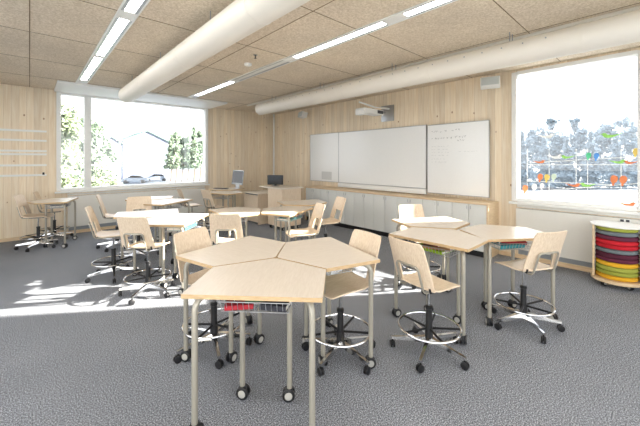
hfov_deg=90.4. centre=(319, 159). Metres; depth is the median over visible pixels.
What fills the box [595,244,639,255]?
round cushion
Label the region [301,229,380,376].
chair
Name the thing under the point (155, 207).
wire basket
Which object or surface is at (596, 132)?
tree
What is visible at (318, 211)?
chair
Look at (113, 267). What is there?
chair
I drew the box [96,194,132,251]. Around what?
chair
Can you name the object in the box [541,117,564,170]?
tree
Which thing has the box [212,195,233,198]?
wire basket
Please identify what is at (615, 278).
round cushion
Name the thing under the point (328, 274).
wire basket
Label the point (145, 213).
desk
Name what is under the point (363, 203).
base cabinet
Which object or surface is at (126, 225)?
chair
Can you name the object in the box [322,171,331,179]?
notice sheet
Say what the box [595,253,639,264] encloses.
round cushion
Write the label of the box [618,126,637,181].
tree
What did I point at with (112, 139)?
gabled house
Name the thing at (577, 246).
radiator cover
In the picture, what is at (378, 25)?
diffuser
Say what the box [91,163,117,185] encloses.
bush
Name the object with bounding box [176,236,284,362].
desk
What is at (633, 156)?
sticker
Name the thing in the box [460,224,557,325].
desk
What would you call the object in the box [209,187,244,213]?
desk
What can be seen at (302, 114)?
wall speaker
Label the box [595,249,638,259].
round cushion
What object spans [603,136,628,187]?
tree
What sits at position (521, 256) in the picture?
baseboard
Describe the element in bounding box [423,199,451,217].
base cabinet
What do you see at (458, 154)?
whiteboard
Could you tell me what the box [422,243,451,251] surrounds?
book
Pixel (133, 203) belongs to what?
chair
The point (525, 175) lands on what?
tree
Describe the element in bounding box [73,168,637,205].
ground
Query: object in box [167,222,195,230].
folder
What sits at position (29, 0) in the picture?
trim
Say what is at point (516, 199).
window
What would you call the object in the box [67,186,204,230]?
radiator cover
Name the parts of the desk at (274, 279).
leg frame, leg frame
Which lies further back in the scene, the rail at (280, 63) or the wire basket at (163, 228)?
the rail at (280, 63)
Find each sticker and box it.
[523,185,527,193]
[527,164,637,164]
[530,156,637,162]
[530,183,637,191]
[532,181,611,184]
[538,133,554,137]
[538,174,542,181]
[544,174,549,182]
[547,154,562,158]
[587,149,587,194]
[594,153,598,160]
[600,133,620,137]
[609,160,626,163]
[610,175,617,185]
[618,202,636,205]
[619,176,626,185]
[633,148,637,156]
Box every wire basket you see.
[45,201,71,208]
[153,202,183,209]
[161,220,198,231]
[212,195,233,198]
[216,300,291,313]
[274,212,304,221]
[327,267,356,275]
[408,240,460,257]
[485,241,532,249]
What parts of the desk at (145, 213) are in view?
leg frame, leg frame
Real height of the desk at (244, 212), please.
0.869 m
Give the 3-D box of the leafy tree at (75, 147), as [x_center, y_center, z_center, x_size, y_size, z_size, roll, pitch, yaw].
[-30.189,-0.421,37.956,3.449,9.165,4.899,0,0,-42]
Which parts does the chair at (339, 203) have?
seat, backrest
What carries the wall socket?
attached to the radiator cover at (577, 246)
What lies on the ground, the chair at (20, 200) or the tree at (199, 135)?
the tree at (199, 135)
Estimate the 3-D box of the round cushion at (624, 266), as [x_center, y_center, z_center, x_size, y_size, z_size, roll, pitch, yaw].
[3.914,1.345,4.196,0.428,0.054,0.428,0,0,-42]
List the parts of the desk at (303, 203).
leg frame, leg frame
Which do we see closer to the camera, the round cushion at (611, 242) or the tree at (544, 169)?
the round cushion at (611, 242)
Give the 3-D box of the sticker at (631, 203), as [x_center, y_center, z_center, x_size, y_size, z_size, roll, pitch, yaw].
[4.288,0.614,4.445,0.002,0.066,0.212,0,0,-42]
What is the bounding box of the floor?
[0,214,639,425]
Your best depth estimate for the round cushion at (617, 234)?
4.04 m
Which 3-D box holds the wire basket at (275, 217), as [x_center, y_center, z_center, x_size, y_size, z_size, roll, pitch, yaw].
[-0.471,0.862,4.949,0.307,0.112,0.458,0,0,23]
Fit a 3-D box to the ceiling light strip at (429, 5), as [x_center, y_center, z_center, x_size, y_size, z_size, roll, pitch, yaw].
[0.079,-1.522,4.229,0.186,0.016,9.540,0,0,-42]
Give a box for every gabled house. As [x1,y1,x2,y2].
[105,133,124,180]
[119,128,168,178]
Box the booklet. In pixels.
[501,241,526,244]
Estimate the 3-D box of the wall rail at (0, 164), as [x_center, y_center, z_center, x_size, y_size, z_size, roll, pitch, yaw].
[-6.790,0.110,6.006,2.470,0.040,0.012,0,0,-42]
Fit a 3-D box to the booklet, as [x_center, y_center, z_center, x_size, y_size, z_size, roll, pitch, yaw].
[2.034,0.854,3.381,0.240,0.027,0.190,0,0,16]
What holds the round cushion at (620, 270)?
on the round cushion at (624, 275)
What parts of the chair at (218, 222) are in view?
seat, tube frame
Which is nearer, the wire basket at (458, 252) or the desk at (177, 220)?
the wire basket at (458, 252)
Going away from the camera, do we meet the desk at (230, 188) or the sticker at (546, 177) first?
the sticker at (546, 177)
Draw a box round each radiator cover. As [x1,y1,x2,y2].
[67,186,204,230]
[516,204,639,267]
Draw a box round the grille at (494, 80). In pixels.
[481,76,498,85]
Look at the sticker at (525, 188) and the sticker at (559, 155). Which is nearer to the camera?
the sticker at (559, 155)
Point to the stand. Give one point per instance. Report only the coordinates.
(630, 286)
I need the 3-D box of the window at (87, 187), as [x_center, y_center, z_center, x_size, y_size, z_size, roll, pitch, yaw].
[-4.538,-0.390,8.122,3.450,2.240,0.245,0,0,-42]
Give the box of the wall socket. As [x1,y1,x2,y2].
[619,218,630,222]
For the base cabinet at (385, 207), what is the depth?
6.82 m
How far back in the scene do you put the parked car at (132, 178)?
56.29 m
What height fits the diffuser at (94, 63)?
0.006 m
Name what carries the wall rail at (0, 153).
attached to the wall at (237, 140)
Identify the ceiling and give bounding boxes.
[0,0,639,114]
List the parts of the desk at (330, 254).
leg frame, leg frame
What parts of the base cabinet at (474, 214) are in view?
door, door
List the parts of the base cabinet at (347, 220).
door, door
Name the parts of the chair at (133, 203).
backrest, leg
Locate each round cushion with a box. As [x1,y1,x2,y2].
[595,225,639,232]
[595,228,638,237]
[595,232,639,241]
[595,236,639,246]
[595,240,638,250]
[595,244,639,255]
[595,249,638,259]
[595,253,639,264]
[595,257,638,268]
[595,261,639,273]
[595,265,638,277]
[595,270,639,282]
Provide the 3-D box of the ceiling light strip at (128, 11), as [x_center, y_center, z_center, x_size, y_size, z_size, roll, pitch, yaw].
[-1.512,-1.522,2.776,0.186,0.016,9.540,0,0,-42]
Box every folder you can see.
[50,203,67,207]
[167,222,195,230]
[224,300,253,310]
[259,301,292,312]
[277,215,301,220]
[420,243,454,254]
[486,242,524,248]
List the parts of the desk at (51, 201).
leg frame, leg frame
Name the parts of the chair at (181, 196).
backrest, seat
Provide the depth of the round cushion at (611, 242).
4.04 m
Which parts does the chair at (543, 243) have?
leg, leg, seat, leg, tube frame, leg, backrest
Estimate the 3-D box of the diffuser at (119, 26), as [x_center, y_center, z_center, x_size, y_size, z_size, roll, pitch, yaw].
[-2.659,-1.525,4.032,0.092,0.006,1.600,0,0,-42]
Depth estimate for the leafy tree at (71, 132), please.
33.66 m
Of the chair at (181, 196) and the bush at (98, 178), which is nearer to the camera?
the chair at (181, 196)
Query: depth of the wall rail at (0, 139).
6.58 m
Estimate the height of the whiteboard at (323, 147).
1.332 m
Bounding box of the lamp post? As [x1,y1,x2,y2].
[116,139,121,184]
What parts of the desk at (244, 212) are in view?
leg frame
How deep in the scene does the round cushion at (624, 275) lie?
4.04 m
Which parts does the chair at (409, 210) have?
leg, backrest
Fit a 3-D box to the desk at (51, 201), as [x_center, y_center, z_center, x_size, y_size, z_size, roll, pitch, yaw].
[-5.208,1.215,6.149,0.700,0.869,0.824,0,0,-25]
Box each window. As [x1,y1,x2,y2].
[55,92,209,193]
[509,50,639,214]
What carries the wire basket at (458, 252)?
on the desk at (463, 242)
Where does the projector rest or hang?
attached to the wall at (464, 100)
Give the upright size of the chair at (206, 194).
1.002 m
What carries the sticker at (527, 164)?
attached to the window at (516, 199)
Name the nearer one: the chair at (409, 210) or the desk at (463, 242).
the desk at (463, 242)
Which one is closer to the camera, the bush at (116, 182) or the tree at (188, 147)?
the bush at (116, 182)
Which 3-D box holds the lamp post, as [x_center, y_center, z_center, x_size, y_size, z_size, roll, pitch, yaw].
[-25.244,0.790,39.984,0.600,6.720,0.240,0,0,-42]
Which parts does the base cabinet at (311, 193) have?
door, door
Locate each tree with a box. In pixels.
[61,101,83,172]
[61,123,83,176]
[75,115,96,174]
[79,121,110,171]
[97,141,121,175]
[162,134,178,180]
[170,132,182,182]
[175,137,187,181]
[179,135,193,179]
[185,126,202,181]
[196,129,202,181]
[520,130,532,188]
[525,132,536,171]
[526,126,551,180]
[533,138,557,187]
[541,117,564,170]
[548,133,576,180]
[555,136,579,187]
[567,117,584,176]
[571,128,601,181]
[579,130,603,187]
[592,128,611,174]
[593,123,625,181]
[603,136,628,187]
[612,116,636,175]
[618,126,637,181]
[626,127,637,187]
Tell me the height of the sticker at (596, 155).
0.115 m
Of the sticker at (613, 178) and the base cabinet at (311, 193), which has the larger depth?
the base cabinet at (311, 193)
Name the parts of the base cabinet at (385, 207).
door, door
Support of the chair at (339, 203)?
on the floor
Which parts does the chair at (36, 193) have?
backrest, seat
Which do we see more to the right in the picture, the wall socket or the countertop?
the wall socket
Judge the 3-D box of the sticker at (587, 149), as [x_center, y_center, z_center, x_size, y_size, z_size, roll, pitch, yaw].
[4.003,0.179,4.757,0.001,0.692,0.008,0,0,-42]
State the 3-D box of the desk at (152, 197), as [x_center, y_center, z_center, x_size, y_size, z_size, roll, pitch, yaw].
[-3.482,1.215,6.505,0.824,0.869,0.700,0,0,-17]
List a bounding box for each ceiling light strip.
[75,0,150,83]
[188,0,457,97]
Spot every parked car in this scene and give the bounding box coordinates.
[121,175,148,183]
[147,174,168,181]
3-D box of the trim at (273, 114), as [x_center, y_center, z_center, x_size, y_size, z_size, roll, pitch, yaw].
[-1.552,0.060,10.688,0.056,3.180,0.053,0,0,-42]
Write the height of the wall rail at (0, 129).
0.040 m
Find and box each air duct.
[118,0,309,102]
[255,9,639,114]
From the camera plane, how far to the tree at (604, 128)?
53.84 m
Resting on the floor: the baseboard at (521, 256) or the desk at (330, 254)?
the desk at (330, 254)
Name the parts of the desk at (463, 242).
leg frame, leg frame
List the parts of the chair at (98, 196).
backrest, leg, seat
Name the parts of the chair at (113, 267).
backrest, leg, tube frame, seat, leg, leg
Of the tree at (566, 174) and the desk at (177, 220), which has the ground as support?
the tree at (566, 174)
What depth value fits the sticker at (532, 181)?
4.94 m
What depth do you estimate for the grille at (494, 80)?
5.43 m
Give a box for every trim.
[0,0,638,110]
[54,80,227,108]
[247,6,639,105]
[273,114,274,174]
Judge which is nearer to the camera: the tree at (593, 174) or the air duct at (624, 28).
the air duct at (624, 28)
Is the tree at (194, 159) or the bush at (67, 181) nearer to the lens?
the bush at (67, 181)
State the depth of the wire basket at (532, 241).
3.25 m
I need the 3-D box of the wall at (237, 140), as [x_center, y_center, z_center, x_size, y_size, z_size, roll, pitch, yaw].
[-4.894,0.060,7.949,9.290,3.180,0.300,0,0,-42]
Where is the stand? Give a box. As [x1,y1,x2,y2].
[590,220,639,290]
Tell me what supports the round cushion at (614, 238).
on the round cushion at (611, 242)
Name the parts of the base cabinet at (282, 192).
panel, panel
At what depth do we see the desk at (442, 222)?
3.97 m
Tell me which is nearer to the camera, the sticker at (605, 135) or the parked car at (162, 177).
the sticker at (605, 135)
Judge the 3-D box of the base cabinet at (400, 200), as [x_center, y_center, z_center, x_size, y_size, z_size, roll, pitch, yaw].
[1.953,1.205,6.534,0.464,0.890,0.582,0,0,-42]
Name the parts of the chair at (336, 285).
leg, leg, seat, leg, leg, backrest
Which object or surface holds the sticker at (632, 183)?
attached to the window at (516, 199)
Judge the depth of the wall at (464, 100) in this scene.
6.56 m
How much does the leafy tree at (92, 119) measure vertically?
10.547 m
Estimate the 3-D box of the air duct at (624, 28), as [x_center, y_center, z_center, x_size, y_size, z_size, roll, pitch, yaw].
[1.685,-1.329,4.517,0.302,0.401,9.500,0,0,-42]
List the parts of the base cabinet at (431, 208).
door, door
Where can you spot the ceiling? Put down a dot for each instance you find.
(459, 24)
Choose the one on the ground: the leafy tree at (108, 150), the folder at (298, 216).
the leafy tree at (108, 150)
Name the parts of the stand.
panel, plate, plate, panel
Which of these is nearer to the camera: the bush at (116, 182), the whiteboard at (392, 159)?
the whiteboard at (392, 159)
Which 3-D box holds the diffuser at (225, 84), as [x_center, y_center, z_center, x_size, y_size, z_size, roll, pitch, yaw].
[-2.308,-1.525,6.844,0.092,0.006,1.780,0,0,-42]
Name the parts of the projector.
arm, wall plate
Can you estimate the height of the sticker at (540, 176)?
0.138 m
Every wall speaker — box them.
[298,111,307,118]
[480,76,499,89]
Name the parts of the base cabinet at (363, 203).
door, door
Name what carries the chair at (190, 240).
on the floor
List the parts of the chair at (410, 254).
leg, backrest, tube frame, leg, leg, seat, leg, leg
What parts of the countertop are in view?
panel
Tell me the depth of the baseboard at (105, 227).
7.11 m
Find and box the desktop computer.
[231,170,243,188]
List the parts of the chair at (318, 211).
seat, tube frame, backrest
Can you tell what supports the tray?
on the whiteboard at (392, 159)
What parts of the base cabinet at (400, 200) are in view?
door, door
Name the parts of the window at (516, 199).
sill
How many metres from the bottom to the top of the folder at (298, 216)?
0.030 m
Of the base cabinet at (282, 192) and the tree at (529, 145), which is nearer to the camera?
the base cabinet at (282, 192)
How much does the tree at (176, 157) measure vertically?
9.562 m
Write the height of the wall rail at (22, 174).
0.040 m
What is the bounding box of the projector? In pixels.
[355,101,393,121]
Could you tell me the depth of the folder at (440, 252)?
3.11 m
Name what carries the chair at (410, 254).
on the floor
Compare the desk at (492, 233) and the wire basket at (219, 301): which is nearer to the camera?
the wire basket at (219, 301)
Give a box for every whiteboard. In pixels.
[310,132,338,181]
[338,125,426,193]
[427,120,489,197]
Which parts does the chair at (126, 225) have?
leg, backrest, tube frame, leg, seat, leg, leg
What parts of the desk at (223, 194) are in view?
leg frame, leg frame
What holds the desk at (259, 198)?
on the floor
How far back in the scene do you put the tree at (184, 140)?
59.86 m
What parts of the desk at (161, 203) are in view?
leg frame, leg frame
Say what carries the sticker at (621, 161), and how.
attached to the window at (516, 199)
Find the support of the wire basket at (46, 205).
on the desk at (51, 201)
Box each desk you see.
[27,197,77,247]
[113,208,178,275]
[125,196,173,240]
[143,198,192,252]
[146,213,208,294]
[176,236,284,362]
[181,258,325,425]
[206,191,242,231]
[208,207,260,245]
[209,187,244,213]
[243,190,267,224]
[261,206,312,242]
[277,199,326,240]
[277,237,379,368]
[389,227,487,344]
[392,216,469,294]
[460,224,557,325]
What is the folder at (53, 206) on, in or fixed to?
in the desk at (51, 201)
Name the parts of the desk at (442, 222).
leg frame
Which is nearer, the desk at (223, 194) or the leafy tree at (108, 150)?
the desk at (223, 194)
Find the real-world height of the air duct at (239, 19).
0.401 m
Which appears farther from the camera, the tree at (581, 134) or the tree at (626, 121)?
the tree at (626, 121)
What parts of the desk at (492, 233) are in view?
leg frame, leg frame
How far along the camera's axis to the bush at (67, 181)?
15.77 m
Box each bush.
[61,166,82,187]
[73,172,83,186]
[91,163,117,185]
[109,175,123,185]
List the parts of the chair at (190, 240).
backrest, leg, seat, leg, leg, leg, leg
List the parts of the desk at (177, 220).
leg frame, leg frame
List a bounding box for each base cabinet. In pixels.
[259,185,302,230]
[306,188,319,219]
[320,189,337,225]
[336,191,354,229]
[354,193,374,233]
[374,195,396,237]
[397,197,422,243]
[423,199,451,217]
[452,202,485,257]
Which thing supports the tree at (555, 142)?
on the ground
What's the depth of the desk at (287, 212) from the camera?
4.85 m
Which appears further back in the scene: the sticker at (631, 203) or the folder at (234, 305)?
the sticker at (631, 203)
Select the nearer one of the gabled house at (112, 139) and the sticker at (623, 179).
the sticker at (623, 179)
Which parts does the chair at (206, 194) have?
backrest, tube frame, seat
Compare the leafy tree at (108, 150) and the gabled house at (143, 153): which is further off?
the gabled house at (143, 153)
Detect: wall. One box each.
[0,84,272,238]
[275,47,639,252]
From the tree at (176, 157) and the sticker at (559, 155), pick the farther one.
the tree at (176, 157)
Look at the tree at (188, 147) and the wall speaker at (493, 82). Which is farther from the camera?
the tree at (188, 147)
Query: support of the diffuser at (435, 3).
attached to the ceiling light strip at (429, 5)
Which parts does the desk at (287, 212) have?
leg frame, leg frame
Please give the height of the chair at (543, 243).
1.002 m
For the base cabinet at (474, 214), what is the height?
0.890 m
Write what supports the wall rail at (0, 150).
attached to the wall at (237, 140)
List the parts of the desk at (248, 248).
leg frame, leg frame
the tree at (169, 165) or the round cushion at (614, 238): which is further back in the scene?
the tree at (169, 165)
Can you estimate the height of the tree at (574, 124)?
12.244 m
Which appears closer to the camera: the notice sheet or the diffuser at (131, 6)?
the diffuser at (131, 6)
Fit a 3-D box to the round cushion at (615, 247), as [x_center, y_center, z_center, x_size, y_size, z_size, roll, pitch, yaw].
[3.914,1.119,4.196,0.428,0.054,0.428,0,0,-42]
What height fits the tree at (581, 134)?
9.673 m
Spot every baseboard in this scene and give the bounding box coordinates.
[0,214,209,242]
[499,250,595,272]
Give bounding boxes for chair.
[13,194,57,251]
[33,191,72,239]
[84,206,139,282]
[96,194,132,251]
[117,217,174,305]
[118,196,158,261]
[173,227,252,368]
[176,188,202,227]
[201,189,232,235]
[209,214,242,244]
[286,202,325,239]
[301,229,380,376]
[315,196,345,236]
[388,236,469,372]
[398,204,441,288]
[492,230,567,343]
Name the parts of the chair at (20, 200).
backrest, leg, tube frame, leg, seat, leg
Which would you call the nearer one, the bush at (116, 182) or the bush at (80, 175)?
the bush at (80, 175)
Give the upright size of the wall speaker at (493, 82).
0.187 m
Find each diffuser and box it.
[81,57,101,79]
[96,18,127,55]
[125,0,142,12]
[197,82,232,95]
[294,22,385,57]
[404,0,448,15]
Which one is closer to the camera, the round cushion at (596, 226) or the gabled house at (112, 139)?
the round cushion at (596, 226)
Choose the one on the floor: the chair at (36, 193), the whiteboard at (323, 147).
the chair at (36, 193)
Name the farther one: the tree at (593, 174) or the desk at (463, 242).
the tree at (593, 174)
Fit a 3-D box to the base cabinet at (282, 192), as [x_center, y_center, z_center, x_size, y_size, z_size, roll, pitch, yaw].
[-0.963,1.150,7.848,0.640,1.000,0.950,0,0,-42]
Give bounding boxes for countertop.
[305,185,498,256]
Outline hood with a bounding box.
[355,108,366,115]
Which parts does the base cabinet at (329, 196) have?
door, door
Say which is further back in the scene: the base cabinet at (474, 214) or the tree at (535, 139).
the tree at (535, 139)
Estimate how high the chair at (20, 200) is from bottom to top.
1.002 m
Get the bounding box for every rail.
[0,129,46,132]
[0,139,46,141]
[0,150,46,151]
[0,153,46,154]
[0,164,46,165]
[0,174,46,176]
[235,61,286,80]
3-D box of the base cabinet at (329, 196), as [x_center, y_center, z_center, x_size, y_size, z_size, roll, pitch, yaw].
[0.369,1.205,8.270,0.464,0.890,0.582,0,0,-42]
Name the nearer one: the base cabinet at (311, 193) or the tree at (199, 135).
the base cabinet at (311, 193)
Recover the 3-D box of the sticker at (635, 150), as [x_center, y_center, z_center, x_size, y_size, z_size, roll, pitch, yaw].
[4.350,-0.100,4.377,0.002,0.127,0.067,0,0,-42]
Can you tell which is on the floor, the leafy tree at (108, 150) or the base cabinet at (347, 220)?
the base cabinet at (347, 220)
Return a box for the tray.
[338,183,426,193]
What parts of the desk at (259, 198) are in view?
panel, panel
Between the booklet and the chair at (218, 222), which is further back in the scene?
the chair at (218, 222)
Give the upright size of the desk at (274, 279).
0.869 m
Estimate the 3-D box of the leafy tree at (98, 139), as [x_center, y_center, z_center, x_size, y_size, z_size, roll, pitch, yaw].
[-29.455,-0.548,41.728,3.515,9.418,4.313,0,0,3]
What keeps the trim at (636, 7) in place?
attached to the ceiling
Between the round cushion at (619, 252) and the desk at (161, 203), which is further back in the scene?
the desk at (161, 203)
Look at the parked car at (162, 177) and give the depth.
61.49 m
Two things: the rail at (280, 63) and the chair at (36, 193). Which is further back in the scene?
the chair at (36, 193)
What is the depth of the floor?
2.70 m
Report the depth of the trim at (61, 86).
7.32 m
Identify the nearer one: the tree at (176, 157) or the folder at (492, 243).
the folder at (492, 243)
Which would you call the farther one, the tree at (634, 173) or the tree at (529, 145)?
the tree at (529, 145)
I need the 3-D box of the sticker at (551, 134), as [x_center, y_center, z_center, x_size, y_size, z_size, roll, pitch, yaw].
[3.652,-0.387,5.142,0.002,0.080,0.258,0,0,-42]

